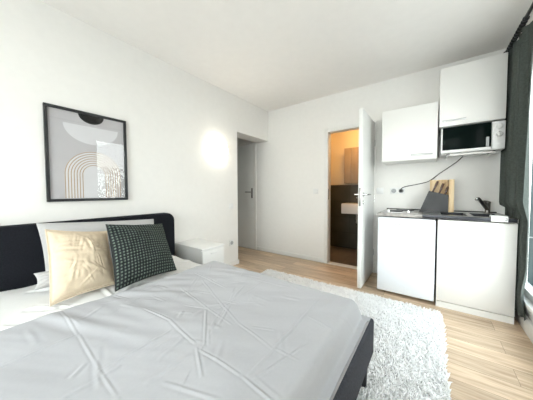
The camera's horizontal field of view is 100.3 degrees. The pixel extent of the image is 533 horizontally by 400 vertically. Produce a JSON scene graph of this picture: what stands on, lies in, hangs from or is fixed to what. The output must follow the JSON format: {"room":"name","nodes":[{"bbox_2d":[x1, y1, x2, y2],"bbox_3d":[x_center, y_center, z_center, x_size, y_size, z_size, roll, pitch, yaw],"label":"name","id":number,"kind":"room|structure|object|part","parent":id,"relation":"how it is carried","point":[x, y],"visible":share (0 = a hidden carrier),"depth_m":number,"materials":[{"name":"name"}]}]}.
{"room":"studio apartment","nodes":[
{"label":"studio apartment","id":0,"kind":"room"},
{"bbox_2d":[0,0,267,263],"bbox_3d":[-1.435,-0.236,2.197,0.260,2.500,4.600,1,3,36],"label":"wall","id":1,"kind":"structure","parent":0,"point":[172,116],"depth_m":2.09,"materials":[{"name":"white paint"}]},
{"bbox_2d":[42,102,127,201],"bbox_3d":[-1.487,-0.362,1.879,0.024,0.737,0.555,1,3,36],"label":"framed picture","id":2,"kind":"object","parent":1,"relation":"attached to","point":[85,152],"visible":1,"depth_m":1.84,"materials":[{"name":"grey paper"}]},
{"bbox_2d":[209,138,227,160],"bbox_3d":[-0.630,-0.674,2.978,0.093,0.300,0.300,1,3,36],"label":"wall lamp","id":3,"kind":"object","parent":1,"relation":"attached to","point":[218,149],"visible":1,"depth_m":2.92,"materials":[{"name":"white plastic"}]},
{"bbox_2d":[227,259,238,265],"bbox_3d":[-1.656,0.994,1.927,0.273,0.065,3.823,1,3,36],"label":"baseboard","id":4,"kind":"structure","parent":1,"relation":"attached to","point":[235,262],"depth_m":3.28,"materials":[{"name":"white wood"}]},
{"bbox_2d":[40,0,532,111],"bbox_3d":[-0.792,-1.519,1.671,4.950,0.100,4.800,1,3,36],"label":"ceiling","id":5,"kind":"structure","parent":0,"point":[271,55],"depth_m":2.02,"materials":[{"name":"white paint"}]},
{"bbox_2d":[331,129,358,184],"bbox_3d":[1.671,-0.850,3.562,2.300,1.200,1.120,1,3,36],"label":"wall","id":6,"kind":"structure","parent":0,"point":[348,139],"depth_m":4.31,"materials":[{"name":"beige paint"}]},
{"bbox_2d":[344,147,358,183],"bbox_3d":[1.706,-0.630,4.030,0.550,0.655,0.138,1,3,36],"label":"upper cabinet","id":7,"kind":"object","parent":6,"relation":"attached to","point":[351,155],"visible":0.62,"depth_m":4.07,"materials":[{"name":"brown wood"}]},
{"bbox_3d":[1.501,-0.632,4.108,0.123,0.649,0.015,1,3,36],"label":"door","id":8,"kind":"part","parent":7,"relation":"part of","materials":[{"name":"brown wood"}]},
{"bbox_3d":[1.723,-0.627,3.945,0.418,0.649,0.015,1,3,36],"label":"door","id":9,"kind":"part","parent":7,"relation":"part of","materials":[{"name":"brown wood"}]},
{"bbox_2d":[234,246,532,399],"bbox_3d":[-0.480,1.062,2.179,4.950,0.100,5.820,1,3,36],"label":"floor","id":10,"kind":"structure","parent":0,"point":[489,359],"depth_m":1.65,"materials":[{"name":"brown wood"}]},
{"bbox_2d":[175,239,223,264],"bbox_3d":[-0.748,0.743,2.502,0.495,0.515,0.300,1,3,36],"label":"nightstand","id":11,"kind":"object","parent":10,"relation":"on","point":[200,251],"visible":0.5,"depth_m":2.39,"materials":[{"name":"white wood"}]},
{"bbox_3d":[-0.566,0.624,2.362,0.017,0.213,0.288,1,3,36],"label":"drawer","id":12,"kind":"part","parent":11,"relation":"part of","materials":[{"name":"white wood"}]},
{"bbox_2d":[260,268,451,399],"bbox_3d":[0.118,1.008,1.595,1.910,0.047,2.292,1,3,36],"label":"rug","id":13,"kind":"object","parent":10,"relation":"on","point":[408,361],"visible":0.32,"depth_m":1.51,"materials":[{"name":"white carpet"}]},
{"bbox_2d":[0,213,373,399],"bbox_3d":[-0.723,0.615,1.185,2.080,0.870,1.680,1,3,36],"label":"bed","id":14,"kind":"object","parent":13,"relation":"on","point":[21,250],"visible":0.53,"depth_m":1.49,"materials":[{"name":"black fabric"}]},
{"bbox_3d":[-1.526,0.536,1.774,0.085,0.750,1.680,1,3,36],"label":"headboard","id":15,"kind":"part","parent":14,"relation":"part of","materials":[{"name":"black fabric"}]},
{"bbox_2d":[0,255,201,330],"bbox_3d":[-0.713,0.694,1.180,1.915,0.239,1.480,1,3,36],"label":"mattress","id":16,"kind":"object","parent":14,"relation":"on","point":[22,305],"visible":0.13,"depth_m":1.31,"materials":[{"name":"white fabric"}]},
{"bbox_2d":[34,258,112,290],"bbox_3d":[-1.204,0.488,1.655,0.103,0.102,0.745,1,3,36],"label":"pillow","id":17,"kind":"object","parent":16,"relation":"on","point":[42,277],"visible":0.06,"depth_m":1.38,"materials":[{"name":"white fabric"}]},
{"bbox_2d":[45,229,114,306],"bbox_3d":[-1.179,0.370,1.427,0.324,0.383,0.375,1,3,36],"label":"cushion","id":18,"kind":"object","parent":16,"relation":"on","point":[79,262],"visible":0.99,"depth_m":1.36,"materials":[{"name":"beige fabric"}]},
{"bbox_2d":[36,219,153,270],"bbox_3d":[-1.283,0.349,1.807,0.167,0.411,0.806,1,3,36],"label":"pillow","id":19,"kind":"object","parent":16,"relation":"on","point":[73,226],"visible":0.2,"depth_m":1.65,"materials":[{"name":"white fabric"}]},
{"bbox_2d":[105,224,176,291],"bbox_3d":[-0.908,0.353,1.628,0.342,0.384,0.480,1,3,36],"label":"cushion","id":20,"kind":"object","parent":16,"relation":"on","point":[139,252],"visible":1,"depth_m":1.52,"materials":[{"name":"black fabric"}]},
{"bbox_2d":[0,261,370,399],"bbox_3d":[-0.418,0.595,0.931,1.258,0.127,1.615,1,3,36],"label":"duvet","id":21,"kind":"object","parent":16,"relation":"on","point":[213,330],"visible":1,"depth_m":0.86,"materials":[{"name":"grey fabric"}]},
{"bbox_3d":[0.093,0.767,0.590,0.055,0.195,1.600,1,3,36],"label":"foot rail","id":22,"kind":"part","parent":14,"relation":"part of","materials":[{"name":"grey fabric"}]},
{"bbox_3d":[0.527,0.940,1.215,0.050,0.210,0.050,1,3,36],"label":"leg","id":23,"kind":"part","parent":14,"relation":"part of","materials":[{"name":"black metal"}]},
{"bbox_2d":[377,216,435,300],"bbox_3d":[1.563,0.583,2.480,0.494,0.820,0.582,1,3,36],"label":"fridge","id":24,"kind":"object","parent":10,"relation":"on","point":[406,245],"visible":0.95,"depth_m":2.23,"materials":[{"name":"metal"}]},
{"bbox_2d":[435,219,517,324],"bbox_3d":[1.979,0.589,2.175,0.508,0.828,0.600,1,3,36],"label":"base cabinet","id":25,"kind":"object","parent":10,"relation":"on","point":[475,262],"visible":0.94,"depth_m":1.93,"materials":[{"name":"white laminate"}]},
{"bbox_2d":[377,208,518,222],"bbox_3d":[1.775,0.144,2.318,1.023,0.044,0.622,1,3,36],"label":"countertop","id":26,"kind":"structure","parent":25,"relation":"on","point":[419,215],"depth_m":2.28,"materials":[{"name":"grey metal"}]},
{"bbox_2d":[382,209,419,213],"bbox_3d":[1.530,0.114,2.524,0.330,0.028,0.520,1,3,36],"label":"cooktop","id":27,"kind":"object","parent":26,"relation":"in","point":[408,211],"visible":1,"depth_m":2.42,"materials":[{"name":"metal"}]},
{"bbox_2d":[422,211,517,222],"bbox_3d":[1.917,0.209,2.184,0.620,0.146,0.584,1,3,36],"label":"sink","id":28,"kind":"object","parent":26,"relation":"in","point":[459,216],"visible":0.47,"depth_m":2.05,"materials":[{"name":"metal"}]},
{"bbox_2d":[420,179,454,211],"bbox_3d":[1.866,-0.048,2.444,0.294,0.347,0.150,1,3,36],"label":"knife block","id":29,"kind":"object","parent":28,"relation":"on","point":[440,197],"visible":1,"depth_m":2.39,"materials":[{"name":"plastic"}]},
{"bbox_2d":[440,212,466,220],"bbox_3d":[1.853,0.210,2.216,0.190,0.142,0.380,1,3,36],"label":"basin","id":30,"kind":"object","parent":28,"relation":"in","point":[441,213],"depth_m":2.33,"materials":[{"name":"silver metal"}]},
{"bbox_2d":[469,213,502,222],"bbox_3d":[2.038,0.214,2.079,0.190,0.142,0.380,1,3,36],"label":"basin","id":31,"kind":"object","parent":28,"relation":"in","point":[471,214],"depth_m":2.21,"materials":[{"name":"silver metal"}]},
{"bbox_2d":[489,215,507,221],"bbox_3d":[1.923,0.154,1.842,0.100,0.050,0.073,1,3,36],"label":"folded cloth","id":32,"kind":"object","parent":28,"relation":"on","point":[494,218],"visible":1,"depth_m":1.82,"materials":[{"name":"white fabric"}]},
{"bbox_2d":[475,197,490,212],"bbox_3d":[2.165,0.052,2.223,0.189,0.164,0.054,-1,2,-16],"label":"tap","id":33,"kind":"object","parent":26,"relation":"on","point":[486,205],"visible":0.88,"depth_m":2.22,"materials":[{"name":"black metal"}]},
{"bbox_3d":[2.167,0.045,2.224,0.157,0.150,0.030,-1,2,-12],"label":"spout","id":34,"kind":"part","parent":33,"relation":"part of","materials":[{"name":"black metal"}]},
{"bbox_2d":[237,48,532,283],"bbox_3d":[0.631,-0.296,3.593,4.810,2.500,0.100,1,3,36],"label":"wall","id":35,"kind":"structure","parent":0,"point":[289,165],"depth_m":3.23,"materials":[{"name":"white paint"}]},
{"bbox_2d":[237,141,256,249],"bbox_3d":[-0.600,-0.092,4.403,0.975,2.040,0.070,1,3,36],"label":"door","id":36,"kind":"structure","parent":35,"relation":"in","point":[246,155],"depth_m":4.27,"materials":[{"name":"white paint"}]},
{"bbox_2d":[257,246,376,272],"bbox_3d":[0.678,0.924,3.537,2.140,0.065,0.013,1,3,36],"label":"baseboard","id":37,"kind":"structure","parent":35,"relation":"attached to","point":[306,257],"depth_m":3.71,"materials":[{"name":"white wood"}]},
{"bbox_2d":[327,261,356,268],"bbox_3d":[1.192,0.962,3.223,0.600,0.008,0.112,1,3,36],"label":"trim","id":38,"kind":"structure","parent":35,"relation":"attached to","point":[330,262],"depth_m":3.25,"materials":[{"name":"beige wood"}]},
{"bbox_2d":[330,185,357,248],"bbox_3d":[1.675,0.349,3.607,2.300,1.200,1.120,1,3,36],"label":"tile","id":39,"kind":"structure","parent":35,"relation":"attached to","point":[343,227],"depth_m":4.31,"materials":[{"name":"brown tile"}]},
{"bbox_2d":[341,196,357,224],"bbox_3d":[1.621,0.186,4.000,0.460,0.530,0.317,1,3,36],"label":"basin","id":40,"kind":"object","parent":39,"relation":"attached to","point":[346,208],"visible":0.57,"depth_m":3.94,"materials":[{"name":"white ceramic"}]},
{"bbox_3d":[1.620,0.152,3.998,0.460,0.185,0.317,1,3,36],"label":"bowl","id":41,"kind":"part","parent":40,"relation":"part of","materials":[{"name":"white ceramic"}]},
{"bbox_2d":[324,108,376,288],"bbox_3d":[1.016,-0.032,2.919,0.748,2.020,0.768,1,3,36],"label":"door","id":42,"kind":"structure","parent":35,"relation":"attached to","point":[367,127],"depth_m":2.75,"materials":[{"name":"white wood"}]},
{"bbox_3d":[1.024,-0.034,2.437,0.021,0.200,0.002,1,3,36],"label":"lock plate","id":43,"kind":"part","parent":42,"relation":"part of","materials":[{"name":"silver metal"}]},
{"bbox_2d":[377,188,382,193],"bbox_3d":[1.481,-0.118,2.903,0.080,0.080,0.012,1,3,36],"label":"light switch","id":44,"kind":"object","parent":35,"relation":"attached to","point":[379,190],"visible":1,"depth_m":2.90,"materials":[{"name":"white plastic"}]},
{"bbox_2d":[390,188,404,193],"bbox_3d":[1.641,-0.115,2.785,0.160,0.080,0.012,1,3,36],"label":"wall socket","id":45,"kind":"object","parent":35,"relation":"attached to","point":[392,190],"visible":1,"depth_m":2.79,"materials":[{"name":"white plastic"}]},
{"bbox_2d":[382,102,437,164],"bbox_3d":[1.633,-0.722,2.543,0.508,0.573,0.371,1,3,36],"label":"upper cabinet","id":46,"kind":"object","parent":35,"relation":"attached to","point":[409,134],"visible":1,"depth_m":2.40,"materials":[{"name":"white laminate"}]},
{"bbox_3d":[1.630,-0.481,2.338,0.190,0.014,0.022,1,3,36],"label":"handle","id":47,"kind":"part","parent":46,"relation":"part of","materials":[{"name":"metal"}]},
{"bbox_2d":[445,151,496,158],"bbox_3d":[2.055,-0.483,2.265,0.354,0.077,0.334,1,3,36],"label":"bracket","id":48,"kind":"object","parent":35,"relation":"attached to","point":[489,152],"visible":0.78,"depth_m":2.15,"materials":[{"name":"white metal"}]},
{"bbox_2d":[440,120,505,157],"bbox_3d":[2.031,-0.589,2.229,0.454,0.267,0.355,1,3,36],"label":"microwave","id":49,"kind":"object","parent":48,"relation":"on","point":[489,136],"visible":0.96,"depth_m":2.10,"materials":[{"name":"white plastic"}]},
{"bbox_2d":[399,156,462,191],"bbox_3d":[1.876,-0.278,2.570,0.588,0.379,0.079,2,3,42],"label":"power cord","id":50,"kind":"object","parent":49,"relation":"hanging from","point":[400,190],"visible":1,"depth_m":2.58,"materials":[{"name":"black plastic"}]},
{"bbox_3d":[1.914,-0.591,2.142,0.365,0.249,0.021,1,3,36],"label":"door","id":51,"kind":"part","parent":49,"relation":"part of","materials":[{"name":"black glass"}]},
{"bbox_3d":[2.046,-0.595,2.249,0.454,0.256,0.305,1,3,36],"label":"casing","id":52,"kind":"part","parent":49,"relation":"part of","materials":[{"name":"white plastic"}]},
{"bbox_3d":[2.096,-0.587,2.008,0.083,0.249,0.021,1,3,36],"label":"control panel","id":53,"kind":"part","parent":49,"relation":"part of","materials":[{"name":"white plastic"}]},
{"bbox_3d":[2.084,-0.593,1.986,0.048,0.048,0.028,1,3,36],"label":"knob","id":54,"kind":"part","parent":49,"relation":"part of","materials":[{"name":"white plastic"}]},
{"bbox_3d":[2.084,-0.662,1.983,0.048,0.048,0.028,1,3,36],"label":"knob","id":55,"kind":"part","parent":49,"relation":"part of","materials":[{"name":"white plastic"}]},
{"bbox_2d":[438,52,507,133],"bbox_3d":[2.034,-1.024,2.235,0.468,0.577,0.371,1,3,36],"label":"upper cabinet","id":56,"kind":"object","parent":35,"relation":"attached to","point":[473,92],"visible":0.99,"depth_m":2.09,"materials":[{"name":"white laminate"}]},
{"bbox_3d":[1.834,-0.783,2.175,0.180,0.014,0.022,1,3,36],"label":"handle","id":57,"kind":"part","parent":56,"relation":"part of","materials":[{"name":"metal"}]},
{"bbox_2d":[518,14,532,321],"bbox_3d":[1.089,-0.175,0.339,0.090,2.500,4.600,1,3,36],"label":"wall","id":58,"kind":"structure","parent":0,"point":[527,311],"depth_m":1.74,"materials":[{"name":"white paint"}]},
{"bbox_2d":[504,2,532,54],"bbox_3d":[1.040,-1.291,0.402,0.107,0.048,4.115,1,3,36],"label":"rail","id":59,"kind":"object","parent":58,"relation":"attached to","point":[526,17],"visible":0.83,"depth_m":1.74,"materials":[{"name":"black metal"}]},
{"bbox_2d":[499,21,532,320],"bbox_3d":[2.120,-0.211,1.915,0.080,2.245,0.666,1,3,36],"label":"curtain","id":60,"kind":"object","parent":59,"relation":"hanging from","point":[515,157],"visible":0.78,"depth_m":1.75,"materials":[{"name":"fabric"}]},
{"bbox_2d":[514,310,532,342],"bbox_3d":[1.043,1.013,0.408,0.020,0.120,4.580,1,3,36],"label":"baseboard","id":61,"kind":"structure","parent":58,"relation":"attached to","point":[527,325],"depth_m":1.69,"materials":[{"name":"white wood"}]},
{"bbox_2d":[524,67,532,314],"bbox_3d":[1.880,-0.156,1.472,0.118,1.950,1.640,1,3,36],"label":"window","id":62,"kind":"structure","parent":58,"relation":"in","point":[528,290],"depth_m":1.74,"materials":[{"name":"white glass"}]},
{"bbox_3d":[1.867,0.803,1.520,0.040,0.030,1.640,1,3,36],"label":"sill","id":63,"kind":"part","parent":62,"relation":"part of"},
{"label":"outside","id":64,"kind":"structure","parent":0,"visible":0},
{"bbox_3d":[1.908,2.319,-3.520,40.000,0.200,42.000,1,3,36],"label":"ground","id":65,"kind":"structure","parent":64,"visible":0},
{"bbox_2d":[527,155,532,286],"bbox_3d":[3.642,0.150,2.072,1.760,3.700,0.045,1,3,36],"label":"privacy screen","id":66,"kind":"object","parent":65,"relation":"on","point":[530,253],"visible":0.02,"depth_m":2.54,"materials":[{"name":"grey plastic"}]}
]}

